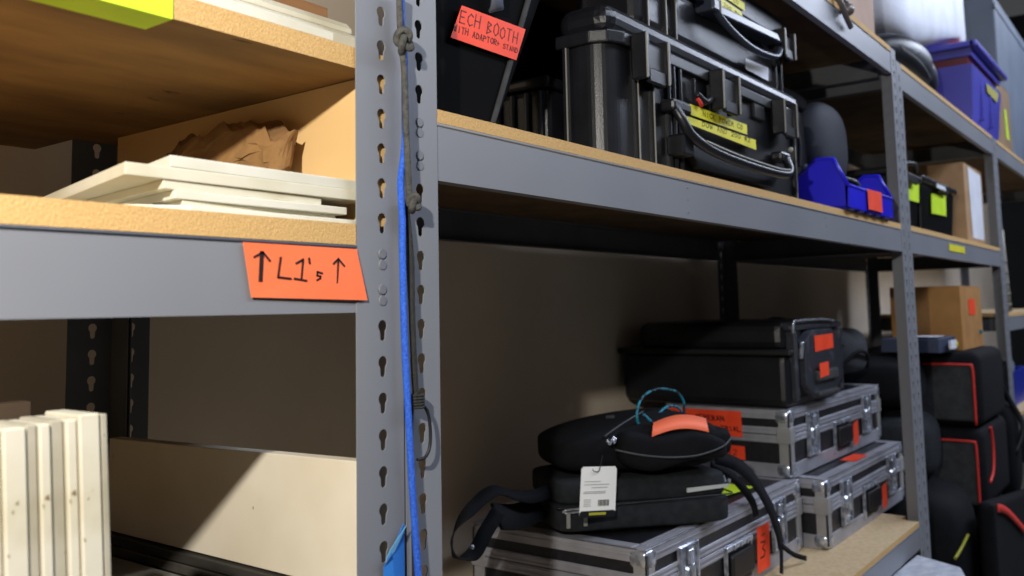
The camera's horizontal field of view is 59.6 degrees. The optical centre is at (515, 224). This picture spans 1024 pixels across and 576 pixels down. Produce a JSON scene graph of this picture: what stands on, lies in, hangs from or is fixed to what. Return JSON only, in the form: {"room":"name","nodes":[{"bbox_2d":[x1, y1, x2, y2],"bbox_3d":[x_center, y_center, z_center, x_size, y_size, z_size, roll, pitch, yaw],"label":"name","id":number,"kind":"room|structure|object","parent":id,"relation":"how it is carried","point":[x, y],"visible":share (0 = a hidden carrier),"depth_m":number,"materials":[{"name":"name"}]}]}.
{"room":"equipment storage room","nodes":[
{"label":"equipment storage room","id":0,"kind":"room"},
{"bbox_2d":[0,0,996,575],"bbox_3d":[1.231,-0.211,4.113,0.130,4.050,16.000,-5,-7,37],"label":"wall","id":1,"kind":"structure","parent":0,"point":[531,338],"depth_m":2.14,"materials":[{"name":"paint"}]},
{"bbox_2d":[999,14,1023,462],"bbox_3d":[6.337,-0.050,6.863,4.720,4.050,0.150,-5,-7,37],"label":"wall","id":2,"kind":"structure","parent":0,"point":[1012,213],"depth_m":8.10,"materials":[{"name":"grey paint"}]},
{"bbox_2d":[1021,463,1023,488],"bbox_3d":[2.688,1.725,2.854,6.000,0.100,16.000,-5,-7,37],"label":"floor","id":3,"kind":"structure","parent":0,"point":[1022,486],"depth_m":7.21,"materials":[{"name":"concrete"}]},
{"bbox_2d":[0,0,404,575],"bbox_3d":[-0.995,0.380,0.277,0.604,2.235,2.129,-5,-7,37],"label":"storage rack","id":4,"kind":"object","parent":3,"relation":"on","point":[85,263],"visible":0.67,"depth_m":0.89,"materials":[{"name":"grey metal"}]},
{"bbox_2d":[0,495,1,575],"bbox_3d":[-0.392,0.303,0.640,0.052,0.310,0.044,-5,-7,37],"label":"board","id":5,"kind":"object","parent":4,"relation":"on","point":[0,495],"visible":1,"depth_m":0.64,"materials":[{"name":"white wood"}]},
{"bbox_2d":[0,424,28,575],"bbox_3d":[-0.377,0.305,0.658,0.055,0.310,0.033,-5,-7,37],"label":"board","id":6,"kind":"object","parent":4,"relation":"on","point":[13,472],"visible":1,"depth_m":0.65,"materials":[{"name":"white wood"}]},
{"bbox_2d":[0,400,30,419],"bbox_3d":[-0.440,0.298,0.640,0.017,0.323,0.165,-5,-7,37],"label":"board","id":7,"kind":"object","parent":4,"relation":"on","point":[11,410],"visible":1,"depth_m":0.70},
{"bbox_2d":[0,420,39,575],"bbox_3d":[-0.370,0.305,0.669,0.052,0.311,0.025,-5,-7,37],"label":"board","id":8,"kind":"object","parent":4,"relation":"on","point":[31,443],"visible":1,"depth_m":0.66,"materials":[{"name":"white wood"}]},
{"bbox_2d":[9,419,53,575],"bbox_3d":[-0.364,0.306,0.675,0.054,0.310,0.025,-5,-7,37],"label":"board","id":9,"kind":"object","parent":4,"relation":"on","point":[42,429],"visible":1,"depth_m":0.66,"materials":[{"name":"white wood"}]},
{"bbox_2d":[19,416,66,575],"bbox_3d":[-0.359,0.306,0.684,0.051,0.312,0.027,-5,-7,37],"label":"board","id":10,"kind":"object","parent":4,"relation":"on","point":[56,426],"visible":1,"depth_m":0.67,"materials":[{"name":"white wood"}]},
{"bbox_2d":[36,415,79,575],"bbox_3d":[-0.352,0.307,0.691,0.054,0.312,0.025,-5,-7,37],"label":"board","id":11,"kind":"object","parent":4,"relation":"on","point":[69,425],"visible":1,"depth_m":0.68,"materials":[{"name":"white wood"}]},
{"bbox_2d":[45,409,103,575],"bbox_3d":[-0.344,0.306,0.701,0.056,0.314,0.033,-5,-7,37],"label":"board","id":12,"kind":"object","parent":4,"relation":"on","point":[87,423],"visible":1,"depth_m":0.69,"materials":[{"name":"white wood"}]},
{"bbox_2d":[98,413,110,575],"bbox_3d":[-0.337,0.307,0.712,0.054,0.313,0.022,-5,-7,37],"label":"board","id":13,"kind":"object","parent":4,"relation":"on","point":[102,417],"visible":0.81,"depth_m":0.70,"materials":[{"name":"white wood"}]},
{"bbox_2d":[111,556,179,575],"bbox_3d":[-0.465,0.456,0.977,0.440,0.074,0.248,-5,-7,37],"label":"slab","id":14,"kind":"object","parent":4,"relation":"on","point":[119,567],"visible":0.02,"depth_m":1.12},
{"bbox_2d":[0,0,384,227],"bbox_3d":[-0.986,-0.127,0.446,0.707,0.190,1.906,-5,-7,37],"label":"cubby","id":15,"kind":"object","parent":4,"relation":"on","point":[138,77],"visible":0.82,"depth_m":0.98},
{"bbox_2d":[197,0,332,40],"bbox_3d":[-0.510,-0.218,0.624,0.140,0.010,0.880,-5,-7,37],"label":"trim board","id":16,"kind":"object","parent":15,"relation":"on","point":[226,4],"visible":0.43,"depth_m":0.87,"materials":[{"name":"white wood"}]},
{"bbox_2d":[229,0,354,46],"bbox_3d":[-0.530,-0.223,0.723,0.220,0.019,0.900,-5,-7,37],"label":"trim board","id":17,"kind":"object","parent":16,"relation":"on","point":[340,37],"visible":0.02,"depth_m":0.97,"materials":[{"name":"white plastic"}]},
{"bbox_2d":[239,0,351,34],"bbox_3d":[-0.548,-0.242,0.734,0.220,0.021,0.920,-5,-7,37],"label":"trim board","id":18,"kind":"object","parent":17,"relation":"on","point":[272,5],"visible":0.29,"depth_m":0.97,"materials":[{"name":"white wood"}]},
{"bbox_2d":[273,0,327,17],"bbox_3d":[-0.572,-0.264,0.756,0.200,0.026,0.900,-5,-7,37],"label":"plank","id":19,"kind":"object","parent":18,"relation":"on","point":[300,4],"visible":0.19,"depth_m":1.03,"materials":[{"name":"brown wood"}]},
{"bbox_2d":[126,204,355,223],"bbox_3d":[-0.378,0.004,0.961,0.364,0.005,0.263,-5,-7,37],"label":"plastic sheet","id":20,"kind":"object","parent":4,"relation":"on","point":[185,207],"visible":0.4,"depth_m":0.83,"materials":[{"name":"white plastic"}]},
{"bbox_2d":[163,200,334,217],"bbox_3d":[-0.374,-0.001,0.964,0.348,0.005,0.188,-5,-7,37],"label":"plastic sheet","id":21,"kind":"object","parent":20,"relation":"on","point":[181,202],"visible":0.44,"depth_m":0.84,"materials":[{"name":"white plastic"}]},
{"bbox_2d":[120,190,346,215],"bbox_3d":[-0.362,-0.006,0.977,0.374,0.008,0.198,-6,-8,44],"label":"plastic sheet","id":22,"kind":"object","parent":21,"relation":"on","point":[174,195],"visible":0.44,"depth_m":0.83,"materials":[{"name":"white plastic"}]},
{"bbox_2d":[86,180,320,204],"bbox_3d":[-0.372,-0.015,0.964,0.176,0.008,0.371,4,-8,-45],"label":"plastic sheet","id":23,"kind":"object","parent":22,"relation":"on","point":[161,186],"visible":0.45,"depth_m":0.83,"materials":[{"name":"white plastic"}]},
{"bbox_2d":[44,161,355,205],"bbox_3d":[-0.372,-0.026,0.951,0.330,0.011,0.276,-5,-7,37],"label":"wooden board","id":24,"kind":"object","parent":23,"relation":"on","point":[125,175],"visible":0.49,"depth_m":0.83,"materials":[{"name":"white wood"}]},
{"bbox_2d":[149,155,355,189],"bbox_3d":[-0.352,-0.036,0.962,0.310,0.010,0.235,-5,-7,37],"label":"plastic sheet","id":25,"kind":"object","parent":24,"relation":"on","point":[174,161],"visible":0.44,"depth_m":0.84,"materials":[{"name":"white plastic"}]},
{"bbox_2d":[165,120,297,170],"bbox_3d":[-0.351,-0.075,1.074,0.255,0.096,0.057,-5,-7,37],"label":"kraft paper","id":26,"kind":"object","parent":25,"relation":"on","point":[269,144],"visible":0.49,"depth_m":1.02,"materials":[{"name":"brown paper"}]},
{"bbox_2d":[383,523,406,575],"bbox_3d":[-0.122,0.429,0.924,0.008,0.226,0.032,-5,-7,37],"label":"flap","id":27,"kind":"object","parent":4,"relation":"attached to","point":[394,565],"visible":1,"depth_m":0.93,"materials":[{"name":"blue plastic"}]},
{"bbox_2d":[393,0,414,195],"bbox_3d":[-0.120,-0.142,0.980,0.018,0.231,0.026,-5,-7,37],"label":"cord","id":28,"kind":"object","parent":4,"relation":"hanging from","point":[403,36],"visible":1,"depth_m":0.98,"materials":[{"name":"grey fabric"}]},
{"bbox_2d":[397,0,421,575],"bbox_3d":[-0.114,0.099,0.970,0.012,0.713,0.032,-5,-7,37],"label":"braided cord","id":29,"kind":"object","parent":4,"relation":"hanging from","point":[401,170],"visible":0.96,"depth_m":0.95,"materials":[{"name":"blue fabric"}]},
{"bbox_2d":[405,192,431,575],"bbox_3d":[-0.104,0.229,0.963,0.022,0.530,0.039,-5,-7,37],"label":"cord","id":30,"kind":"object","parent":4,"relation":"hanging from","point":[413,204],"visible":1,"depth_m":0.97,"materials":[{"name":"black rubber"}]},
{"bbox_3d":[-0.373,0.496,1.095,0.500,0.012,0.051,-5,-7,37],"label":"sheet","id":31,"kind":"object","parent":4,"relation":"on","visible":0},
{"bbox_3d":[-0.372,0.483,1.098,0.510,0.012,0.048,-5,-7,37],"label":"sheet","id":32,"kind":"object","parent":31,"relation":"on","visible":0},
{"bbox_3d":[-0.372,0.469,1.099,0.520,0.012,0.047,-5,-7,37],"label":"sheet","id":33,"kind":"object","parent":32,"relation":"on","visible":0},
{"bbox_3d":[-0.372,0.456,1.102,0.500,0.012,0.044,-5,-7,37],"label":"sheet","id":34,"kind":"object","parent":33,"relation":"on","visible":0},
{"bbox_2d":[111,555,185,575],"bbox_3d":[-0.372,0.443,1.103,0.510,0.012,0.044,-5,-7,37],"label":"sheet","id":35,"kind":"object","parent":34,"relation":"on","point":[111,555],"visible":0.02,"depth_m":1.16,"materials":[{"name":"black"}]},
{"bbox_2d":[110,544,227,575],"bbox_3d":[-0.371,0.429,1.106,0.520,0.012,0.040,-5,-7,37],"label":"sheet","id":36,"kind":"object","parent":35,"relation":"on","point":[166,564],"visible":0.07,"depth_m":1.14,"materials":[{"name":"black"}]},
{"bbox_2d":[110,531,288,575],"bbox_3d":[-0.371,0.416,1.107,0.500,0.012,0.040,-5,-7,37],"label":"sheet","id":37,"kind":"object","parent":36,"relation":"on","point":[230,568],"visible":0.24,"depth_m":1.11,"materials":[{"name":"black"}]},
{"bbox_2d":[109,437,356,575],"bbox_3d":[-0.362,0.339,1.103,0.500,0.136,0.018,-5,-7,37],"label":"panel","id":38,"kind":"object","parent":37,"relation":"on","point":[287,513],"visible":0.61,"depth_m":1.07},
{"bbox_2d":[126,0,925,575],"bbox_3d":[0.311,0.518,2.003,0.601,2.236,2.203,-5,-7,37],"label":"storage rack","id":39,"kind":"object","parent":3,"relation":"on","point":[478,181],"visible":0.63,"depth_m":1.97,"materials":[{"name":"grey metal"}]},
{"bbox_2d":[415,0,539,123],"bbox_3d":[-0.016,-0.336,1.373,0.168,0.460,0.558,-5,-7,37],"label":"storage bin","id":40,"kind":"object","parent":39,"relation":"on","point":[480,43],"visible":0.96,"depth_m":1.20,"materials":[{"name":"black plastic"}]},
{"bbox_2d":[497,75,563,139],"bbox_3d":[0.118,-0.156,1.683,0.141,0.155,0.407,-5,-7,37],"label":"hard case","id":41,"kind":"object","parent":39,"relation":"on","point":[534,105],"visible":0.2,"depth_m":1.51,"materials":[{"name":"black plastic"}]},
{"bbox_2d":[472,474,802,575],"bbox_3d":[0.336,0.751,2.150,0.453,0.186,0.842,-5,-7,37],"label":"flight case","id":42,"kind":"object","parent":39,"relation":"on","point":[740,544],"visible":0.62,"depth_m":1.89,"materials":[{"name":"silver metal"}]},
{"bbox_2d":[532,464,732,531],"bbox_3d":[0.252,0.585,1.949,0.413,0.112,0.231,0,-6,-17],"label":"shoulder bag","id":43,"kind":"object","parent":42,"relation":"on","point":[689,494],"visible":0.81,"depth_m":1.86,"materials":[{"name":"black fabric"}]},
{"bbox_2d":[450,485,552,560],"bbox_3d":[-0.014,0.541,1.691,0.060,0.109,0.394,-4,-6,25],"label":"strap","id":44,"kind":"object","parent":43,"relation":"attached to","point":[529,510],"visible":1,"depth_m":1.64,"materials":[{"name":"black fabric"}]},
{"bbox_2d":[579,455,616,517],"bbox_3d":[0.165,0.525,1.784,0.101,0.120,0.013,2,-7,-33],"label":"tag","id":45,"kind":"object","parent":43,"relation":"hanging from","point":[598,484],"visible":1,"depth_m":1.78,"materials":[{"name":"white paper"}]},
{"bbox_2d":[589,512,605,514],"bbox_3d":[0.163,0.573,1.771,0.042,0.009,0.001,2,-6,-32],"label":"print","id":46,"kind":"object","parent":45,"relation":"on","point":[590,513],"depth_m":1.77,"materials":[{"name":"yellow"}]},
{"bbox_2d":[537,408,731,471],"bbox_3d":[0.261,0.466,1.950,0.399,0.120,0.280,0,-6,-17],"label":"camera bag","id":47,"kind":"object","parent":43,"relation":"on","point":[674,439],"visible":0.97,"depth_m":1.85,"materials":[{"name":"black fabric"}]},
{"bbox_2d":[635,388,685,424],"bbox_3d":[0.338,0.405,1.948,0.051,0.095,0.233,-5,-7,37],"label":"cable","id":48,"kind":"object","parent":47,"relation":"on","point":[654,389],"visible":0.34,"depth_m":1.96,"materials":[{"name":"teal rubber"}]},
{"bbox_2d":[710,453,806,573],"bbox_3d":[0.593,0.674,2.114,0.364,0.314,0.058,3,-7,-36],"label":"strap","id":49,"kind":"object","parent":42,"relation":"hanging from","point":[729,461],"visible":0.95,"depth_m":2.07,"materials":[{"name":"black fabric"}]},
{"bbox_2d":[555,4,798,197],"bbox_3d":[0.397,-0.205,1.796,0.156,0.263,0.900,-5,-7,37],"label":"hard case","id":50,"kind":"object","parent":39,"relation":"on","point":[631,88],"visible":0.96,"depth_m":1.56,"materials":[{"name":"black plastic"}]},
{"bbox_2d":[577,0,796,91],"bbox_3d":[0.393,-0.425,1.911,0.194,0.196,0.726,-5,-7,37],"label":"hard case","id":51,"kind":"object","parent":50,"relation":"on","point":[743,35],"visible":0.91,"depth_m":1.87,"materials":[{"name":"black plastic"}]},
{"bbox_2d":[783,86,847,175],"bbox_3d":[0.752,-0.193,2.582,0.275,0.366,0.610,-5,-7,37],"label":"camera bag","id":52,"kind":"object","parent":39,"relation":"on","point":[822,133],"visible":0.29,"depth_m":2.56,"materials":[{"name":"black fabric"}]},
{"bbox_2d":[797,157,892,219],"bbox_3d":[0.913,-0.090,2.471,0.147,0.141,0.425,-5,-7,37],"label":"bin","id":53,"kind":"object","parent":39,"relation":"on","point":[823,181],"visible":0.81,"depth_m":2.32,"materials":[{"name":"blue plastic"}]},
{"bbox_2d":[846,176,860,186],"bbox_3d":[0.862,-0.089,2.377,0.185,0.093,0.054,2,-6,-26],"label":"clamp","id":54,"kind":"object","parent":53,"relation":"in","point":[852,181],"visible":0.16,"depth_m":2.37,"materials":[{"name":"grey metal"}]},
{"bbox_2d":[835,0,854,28],"bbox_3d":[0.861,-0.570,2.352,0.114,0.092,0.054,2,-6,-30],"label":"clamp","id":55,"kind":"object","parent":39,"relation":"attached to","point":[847,9],"visible":1,"depth_m":2.34,"materials":[{"name":"grey metal"}]},
{"bbox_2d":[792,440,904,549],"bbox_3d":[0.884,0.800,2.774,0.453,0.185,0.780,-5,-7,37],"label":"flight case","id":56,"kind":"object","parent":39,"relation":"on","point":[842,495],"visible":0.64,"depth_m":2.52,"materials":[{"name":"silver metal"}]},
{"bbox_2d":[666,383,881,477],"bbox_3d":[0.846,0.622,2.810,0.385,0.182,0.865,-5,-7,37],"label":"flight case","id":57,"kind":"object","parent":56,"relation":"on","point":[793,441],"visible":0.63,"depth_m":2.48,"materials":[{"name":"silver metal"}]},
{"bbox_2d":[618,318,843,407],"bbox_3d":[0.667,0.404,2.699,0.553,0.236,0.464,-5,-7,37],"label":"equipment case","id":58,"kind":"object","parent":57,"relation":"on","point":[774,363],"visible":1,"depth_m":2.50,"materials":[{"name":"black plastic"}]},
{"bbox_2d":[766,317,868,373],"bbox_3d":[1.000,0.424,3.043,0.369,0.218,0.420,-5,-7,37],"label":"duffel bag","id":59,"kind":"object","parent":57,"relation":"on","point":[855,354],"visible":0.23,"depth_m":2.93,"materials":[{"name":"fabric"}]},
{"bbox_2d":[849,0,874,32],"bbox_3d":[0.894,-0.706,2.830,0.360,0.334,0.370,-5,-7,37],"label":"cardboard box","id":60,"kind":"object","parent":39,"relation":"on","point":[864,12],"visible":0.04,"depth_m":2.78,"materials":[{"name":"beige cardboard"}]},
{"bbox_2d":[735,60,1011,558],"bbox_3d":[1.500,0.658,3.571,0.601,2.207,1.737,-5,-7,37],"label":"storage rack","id":61,"kind":"object","parent":3,"relation":"on","point":[927,120],"visible":0.48,"depth_m":3.77,"materials":[{"name":"grey metal"}]},
{"bbox_2d":[846,161,921,226],"bbox_3d":[1.220,-0.085,3.099,0.328,0.233,0.374,-5,-7,37],"label":"storage bin","id":62,"kind":"object","parent":61,"relation":"on","point":[914,181],"visible":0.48,"depth_m":3.02,"materials":[{"name":"black plastic"}]},
{"bbox_2d":[883,476,978,575],"bbox_3d":[1.358,1.120,3.101,0.430,0.461,0.456,-5,-7,37],"label":"equipment bag","id":63,"kind":"object","parent":61,"relation":"on","point":[952,519],"visible":0.41,"depth_m":2.94,"materials":[{"name":"black fabric"}]},
{"bbox_2d":[878,407,941,481],"bbox_3d":[1.319,0.787,3.231,0.380,0.247,0.340,-5,-7,37],"label":"case","id":64,"kind":"object","parent":63,"relation":"on","point":[891,420],"visible":0.22,"depth_m":3.08,"materials":[{"name":"grey fabric"}]},
{"bbox_2d":[843,354,925,407],"bbox_3d":[1.323,0.568,3.264,0.300,0.182,0.300,-5,-7,37],"label":"equipment bag","id":65,"kind":"object","parent":64,"relation":"on","point":[883,370],"visible":0.29,"depth_m":3.13,"materials":[{"name":"black fabric"}]},
{"bbox_2d":[916,175,956,235],"bbox_3d":[1.517,-0.044,3.499,0.317,0.215,0.574,-5,-7,37],"label":"storage bin","id":66,"kind":"object","parent":61,"relation":"on","point":[935,205],"visible":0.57,"depth_m":3.36,"materials":[{"name":"black plastic"}]},
{"bbox_2d":[909,162,985,243],"bbox_3d":[1.956,-0.071,4.034,0.220,0.353,0.405,-5,-7,37],"label":"cardboard box","id":67,"kind":"object","parent":61,"relation":"on","point":[968,213],"visible":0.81,"depth_m":3.87,"materials":[{"name":"brown cardboard"}]},
{"bbox_2d":[936,63,1000,140],"bbox_3d":[2.017,-0.527,4.171,0.360,0.245,0.720,-5,-7,37],"label":"storage tote","id":68,"kind":"object","parent":61,"relation":"on","point":[964,86],"visible":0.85,"depth_m":3.86,"materials":[{"name":"blue plastic"}]},
{"bbox_2d":[932,56,995,87],"bbox_3d":[2.014,-0.574,4.177,0.323,0.220,0.688,-5,-7,37],"label":"storage tote","id":69,"kind":"object","parent":68,"relation":"in","point":[963,60],"visible":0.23,"depth_m":3.87,"materials":[{"name":"red plastic"}]},
{"bbox_2d":[926,39,1006,86],"bbox_3d":[2.018,-0.714,4.192,0.403,0.056,0.790,-5,-7,37],"label":"storage tote","id":70,"kind":"object","parent":69,"relation":"on","point":[972,49],"visible":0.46,"depth_m":3.87,"materials":[{"name":"blue plastic"}]},
{"bbox_2d":[873,0,965,47],"bbox_3d":[1.680,-0.967,3.959,0.374,0.612,1.450,-5,-7,37],"label":"sack","id":71,"kind":"object","parent":70,"relation":"on","point":[931,23],"visible":0.31,"depth_m":3.61,"materials":[{"name":"plastic"}]},
{"bbox_2d":[974,493,1001,575],"bbox_3d":[1.649,1.227,3.531,0.483,0.327,0.518,-5,-7,37],"label":"duffel bag","id":72,"kind":"object","parent":61,"relation":"on","point":[1000,494],"visible":0.03,"depth_m":3.23,"materials":[{"name":"black fabric"}]},
{"bbox_2d":[931,415,1009,508],"bbox_3d":[1.641,0.910,3.526,0.483,0.292,0.536,-5,-7,37],"label":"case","id":73,"kind":"object","parent":72,"relation":"on","point":[974,458],"visible":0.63,"depth_m":3.24,"materials":[{"name":"black fabric"}]},
{"bbox_2d":[867,346,1004,425],"bbox_3d":[1.628,0.627,3.546,0.480,0.270,0.516,-5,-7,37],"label":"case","id":74,"kind":"object","parent":73,"relation":"on","point":[966,387],"visible":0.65,"depth_m":3.27,"materials":[{"name":"black fabric"}]},
{"bbox_2d":[881,335,957,352],"bbox_3d":[1.490,0.440,3.290,0.232,0.057,0.185,-5,-7,37],"label":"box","id":75,"kind":"object","parent":74,"relation":"on","point":[926,343],"visible":0.83,"depth_m":3.22,"materials":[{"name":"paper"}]},
{"bbox_2d":[918,335,956,348],"bbox_3d":[1.516,0.430,3.261,0.150,0.045,0.130,-5,-7,37],"label":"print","id":76,"kind":"object","parent":75,"relation":"attached to","point":[924,341],"depth_m":3.20,"materials":[{"name":"paper"}]},
{"bbox_2d":[889,286,983,350],"bbox_3d":[1.682,0.369,3.549,0.260,0.240,0.400,-5,-7,37],"label":"cardboard box","id":77,"kind":"object","parent":74,"relation":"on","point":[955,311],"visible":0.77,"depth_m":3.38,"materials":[{"name":"brown cardboard"}]},
{"bbox_2d":[998,386,1023,494],"bbox_3d":[2.002,0.935,3.913,0.392,0.635,0.462,-5,-7,37],"label":"backpack","id":78,"kind":"object","parent":61,"relation":"hanging from","point":[1011,414],"visible":0.2,"depth_m":3.87,"materials":[{"name":"black fabric"}]},
{"bbox_3d":[1.429,-0.472,3.481,0.320,0.028,0.400,-5,-7,37],"label":"flat box","id":79,"kind":"object","parent":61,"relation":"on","visible":0},
{"bbox_2d":[876,33,937,90],"bbox_3d":[1.424,-0.592,3.393,0.314,0.183,0.801,-5,-7,37],"label":"pouch","id":80,"kind":"object","parent":79,"relation":"on","point":[910,53],"visible":0.35,"depth_m":3.16,"materials":[{"name":"fabric"}]},
{"bbox_2d":[871,139,1023,427],"bbox_3d":[2.720,0.787,5.181,0.601,2.207,2.300,-5,-7,37],"label":"storage rack","id":81,"kind":"object","parent":3,"relation":"on","point":[1009,167],"visible":0.23,"depth_m":4.57,"materials":[{"name":"grey metal"}]},
{"bbox_2d":[963,0,1023,160],"bbox_3d":[2.920,-0.758,5.611,0.430,0.943,1.370,-5,-7,37],"label":"storage bin","id":82,"kind":"object","parent":81,"relation":"on","point":[986,22],"visible":0.26,"depth_m":5.19,"materials":[{"name":"grey plastic"}]},
{"bbox_2d":[996,84,1012,152],"bbox_3d":[2.398,-0.537,4.770,0.372,0.363,0.490,-5,-7,37],"label":"cardboard box","id":83,"kind":"object","parent":81,"relation":"on","point":[1005,137],"visible":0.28,"depth_m":4.70,"materials":[{"name":"cardboard"}]},
{"bbox_2d":[1002,229,1011,311],"bbox_3d":[2.324,0.223,4.278,0.062,0.396,0.143,-5,-7,37],"label":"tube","id":84,"kind":"object","parent":81,"relation":"on","point":[1006,268],"visible":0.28,"depth_m":4.25,"materials":[{"name":"grey metal"}]},
{"bbox_2d":[1012,360,1023,405],"bbox_3d":[2.495,0.816,4.770,0.370,0.249,0.500,-5,-7,37],"label":"storage tote","id":85,"kind":"object","parent":81,"relation":"on","point":[1018,371],"visible":0.02,"depth_m":4.61,"materials":[{"name":"blue plastic"}]},
{"bbox_2d":[978,489,1023,575],"bbox_3d":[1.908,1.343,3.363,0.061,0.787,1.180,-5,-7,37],"label":"equipment bag","id":86,"kind":"object","parent":3,"relation":"on","point":[1001,518],"visible":1,"depth_m":3.01,"materials":[{"name":"black fabric"}]},
{"bbox_3d":[1.087,1.337,2.112,0.290,0.595,0.640,-5,-7,37],"label":"trolley","id":87,"kind":"object","parent":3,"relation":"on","visible":0},
{"bbox_2d":[892,555,964,575],"bbox_3d":[1.037,0.970,2.207,0.449,0.129,0.645,-5,-7,37],"label":"panel","id":88,"kind":"object","parent":87,"relation":"on","point":[919,565],"visible":1,"depth_m":2.41,"materials":[{"name":"white wood"}]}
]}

